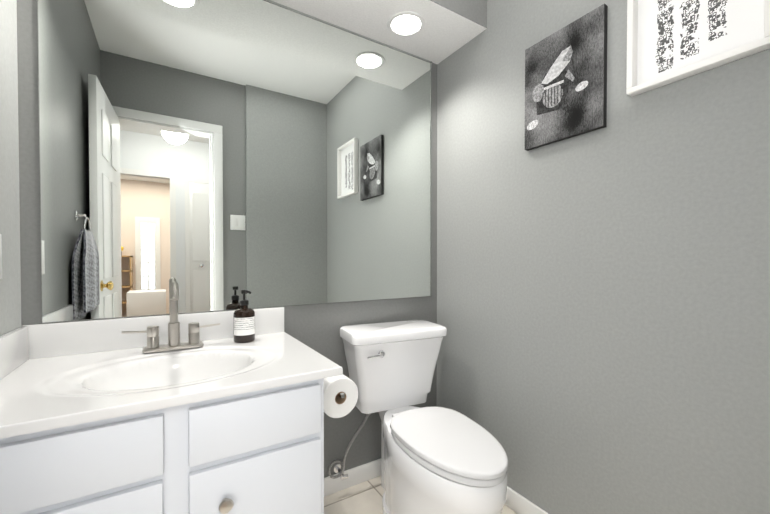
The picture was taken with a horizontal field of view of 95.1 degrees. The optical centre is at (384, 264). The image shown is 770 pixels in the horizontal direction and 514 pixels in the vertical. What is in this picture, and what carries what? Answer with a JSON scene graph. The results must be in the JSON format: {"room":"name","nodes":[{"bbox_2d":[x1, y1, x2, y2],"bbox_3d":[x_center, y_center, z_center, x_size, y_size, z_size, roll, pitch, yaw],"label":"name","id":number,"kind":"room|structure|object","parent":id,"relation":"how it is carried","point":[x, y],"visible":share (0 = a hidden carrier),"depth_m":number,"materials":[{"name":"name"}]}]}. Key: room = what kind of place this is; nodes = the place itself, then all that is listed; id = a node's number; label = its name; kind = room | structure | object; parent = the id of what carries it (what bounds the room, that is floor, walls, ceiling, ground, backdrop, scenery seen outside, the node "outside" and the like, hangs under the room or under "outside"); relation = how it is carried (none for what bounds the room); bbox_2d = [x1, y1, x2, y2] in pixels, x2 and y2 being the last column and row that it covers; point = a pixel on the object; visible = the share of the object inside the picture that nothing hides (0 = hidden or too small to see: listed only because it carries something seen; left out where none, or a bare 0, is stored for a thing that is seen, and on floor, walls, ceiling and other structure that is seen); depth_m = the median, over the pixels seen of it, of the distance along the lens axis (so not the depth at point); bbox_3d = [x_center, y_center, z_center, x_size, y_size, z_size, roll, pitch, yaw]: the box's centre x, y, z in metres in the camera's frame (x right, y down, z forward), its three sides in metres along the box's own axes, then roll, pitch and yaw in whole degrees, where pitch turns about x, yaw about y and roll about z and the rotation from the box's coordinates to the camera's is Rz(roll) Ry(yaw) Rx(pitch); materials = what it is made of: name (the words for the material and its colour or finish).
{"room":"bathroom","nodes":[
{"label":"bathroom","id":0,"kind":"room"},
{"bbox_2d":[0,0,20,334],"bbox_3d":[-0.698,-0.185,0.309,0.100,2.500,1.720,-1,1,-32],"label":"wall","id":1,"kind":"structure","parent":0,"point":[10,300],"depth_m":1.00,"materials":[{"name":"grey paint"}]},
{"bbox_2d":[0,234,1,278],"bbox_3d":[-0.999,-0.022,0.903,0.008,0.120,0.076,-1,1,-32],"label":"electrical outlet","id":2,"kind":"object","parent":1,"relation":"attached to","point":[0,256],"visible":0.95,"depth_m":0.93,"materials":[{"name":"white plastic"}]},
{"bbox_2d":[17,0,436,477],"bbox_3d":[-0.438,-0.203,1.539,1.837,2.500,0.100,-1,1,-32],"label":"wall","id":3,"kind":"structure","parent":0,"point":[316,327],"depth_m":1.57,"materials":[{"name":"grey paint"}]},
{"bbox_2d":[37,0,431,322],"bbox_3d":[-0.408,-0.454,1.489,1.544,1.257,0.008,-1,1,-32],"label":"mirror","id":4,"kind":"object","parent":3,"relation":"attached to","point":[211,155],"visible":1,"depth_m":1.35,"materials":[{"name":"clear glass"}]},
{"bbox_2d":[324,458,380,496],"bbox_3d":[-0.095,1.004,1.702,0.867,0.082,0.012,-1,1,-32],"label":"baseboard","id":5,"kind":"structure","parent":3,"relation":"attached to","point":[365,472],"depth_m":1.66,"materials":[{"name":"white wood"}]},
{"bbox_2d":[324,476,516,513],"bbox_3d":[0.015,1.082,0.826,1.837,0.050,1.820,-1,1,-32],"label":"floor","id":6,"kind":"structure","parent":0,"point":[365,497],"depth_m":1.56,"materials":[{"name":"tile"}]},
{"bbox_2d":[0,307,357,513],"bbox_3d":[-0.553,0.618,1.065,0.926,0.871,0.602,-1,1,-32],"label":"bathroom vanity","id":7,"kind":"object","parent":6,"relation":"on","point":[105,416],"visible":0.92,"depth_m":0.87,"materials":[{"name":"white wood"}]},
{"bbox_2d":[122,281,219,353],"bbox_3d":[-0.691,0.169,1.152,0.286,0.232,0.149,-1,1,-32],"label":"faucet","id":8,"kind":"object","parent":7,"relation":"on","point":[154,346],"visible":1,"depth_m":1.18,"materials":[{"name":"silver metal"}]},
{"bbox_2d":[233,290,254,342],"bbox_3d":[-0.522,0.188,1.306,0.075,0.190,0.077,-1,1,-32],"label":"soap bottle","id":9,"kind":"object","parent":7,"relation":"on","point":[243,323],"visible":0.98,"depth_m":1.28,"materials":[{"name":"brown glass"}]},
{"bbox_2d":[328,320,507,513],"bbox_3d":[0.152,0.667,1.385,0.524,0.765,0.802,-1,1,-32],"label":"toilet","id":10,"kind":"object","parent":6,"relation":"on","point":[438,460],"visible":1,"depth_m":1.32,"materials":[{"name":"white ceramic"}]},
{"bbox_2d":[437,0,769,513],"bbox_3d":[0.780,-0.198,1.222,0.100,2.500,1.720,-1,1,-32],"label":"wall","id":11,"kind":"structure","parent":0,"point":[603,306],"depth_m":1.17,"materials":[{"name":"grey paint"}]},
{"bbox_2d":[505,486,547,513],"bbox_3d":[0.692,1.010,1.271,0.016,0.082,1.573,-1,1,-32],"label":"baseboard","id":12,"kind":"structure","parent":11,"relation":"attached to","point":[516,502],"depth_m":1.47,"materials":[{"name":"white wood"}]},
{"bbox_2d":[525,4,607,150],"bbox_3d":[0.654,-0.666,1.301,0.022,0.402,0.303,-1,1,-32],"label":"picture","id":13,"kind":"object","parent":11,"relation":"attached to","point":[565,82],"visible":0.92,"depth_m":1.27,"materials":[{"name":"grey"}]},
{"bbox_2d":[626,0,769,96],"bbox_3d":[0.850,-0.740,0.971,0.035,0.420,0.315,-1,1,-32],"label":"picture frame","id":14,"kind":"object","parent":11,"relation":"attached to","point":[670,41],"visible":0.96,"depth_m":0.99,"materials":[{"name":"white wood"}]},
{"bbox_3d":[0.015,-1.467,0.790,1.837,0.050,1.820,-1,1,-32],"label":"ceiling","id":15,"kind":"structure","parent":0,"visible":0},
{"bbox_2d":[271,0,486,63],"bbox_3d":[-0.319,-1.265,1.332,1.635,0.368,0.350,-1,1,-32],"label":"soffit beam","id":16,"kind":"structure","parent":15,"relation":"attached to","point":[451,27],"depth_m":1.57,"materials":[{"name":"grey paint"}]},
{"bbox_2d":[387,11,424,36],"bbox_3d":[0.095,-1.082,1.588,0.172,0.005,0.172,-1,1,-32],"label":"recessed light","id":17,"kind":"object","parent":16,"relation":"attached to","point":[406,24],"visible":1,"depth_m":1.58,"materials":[{"name":"white"}]}
]}

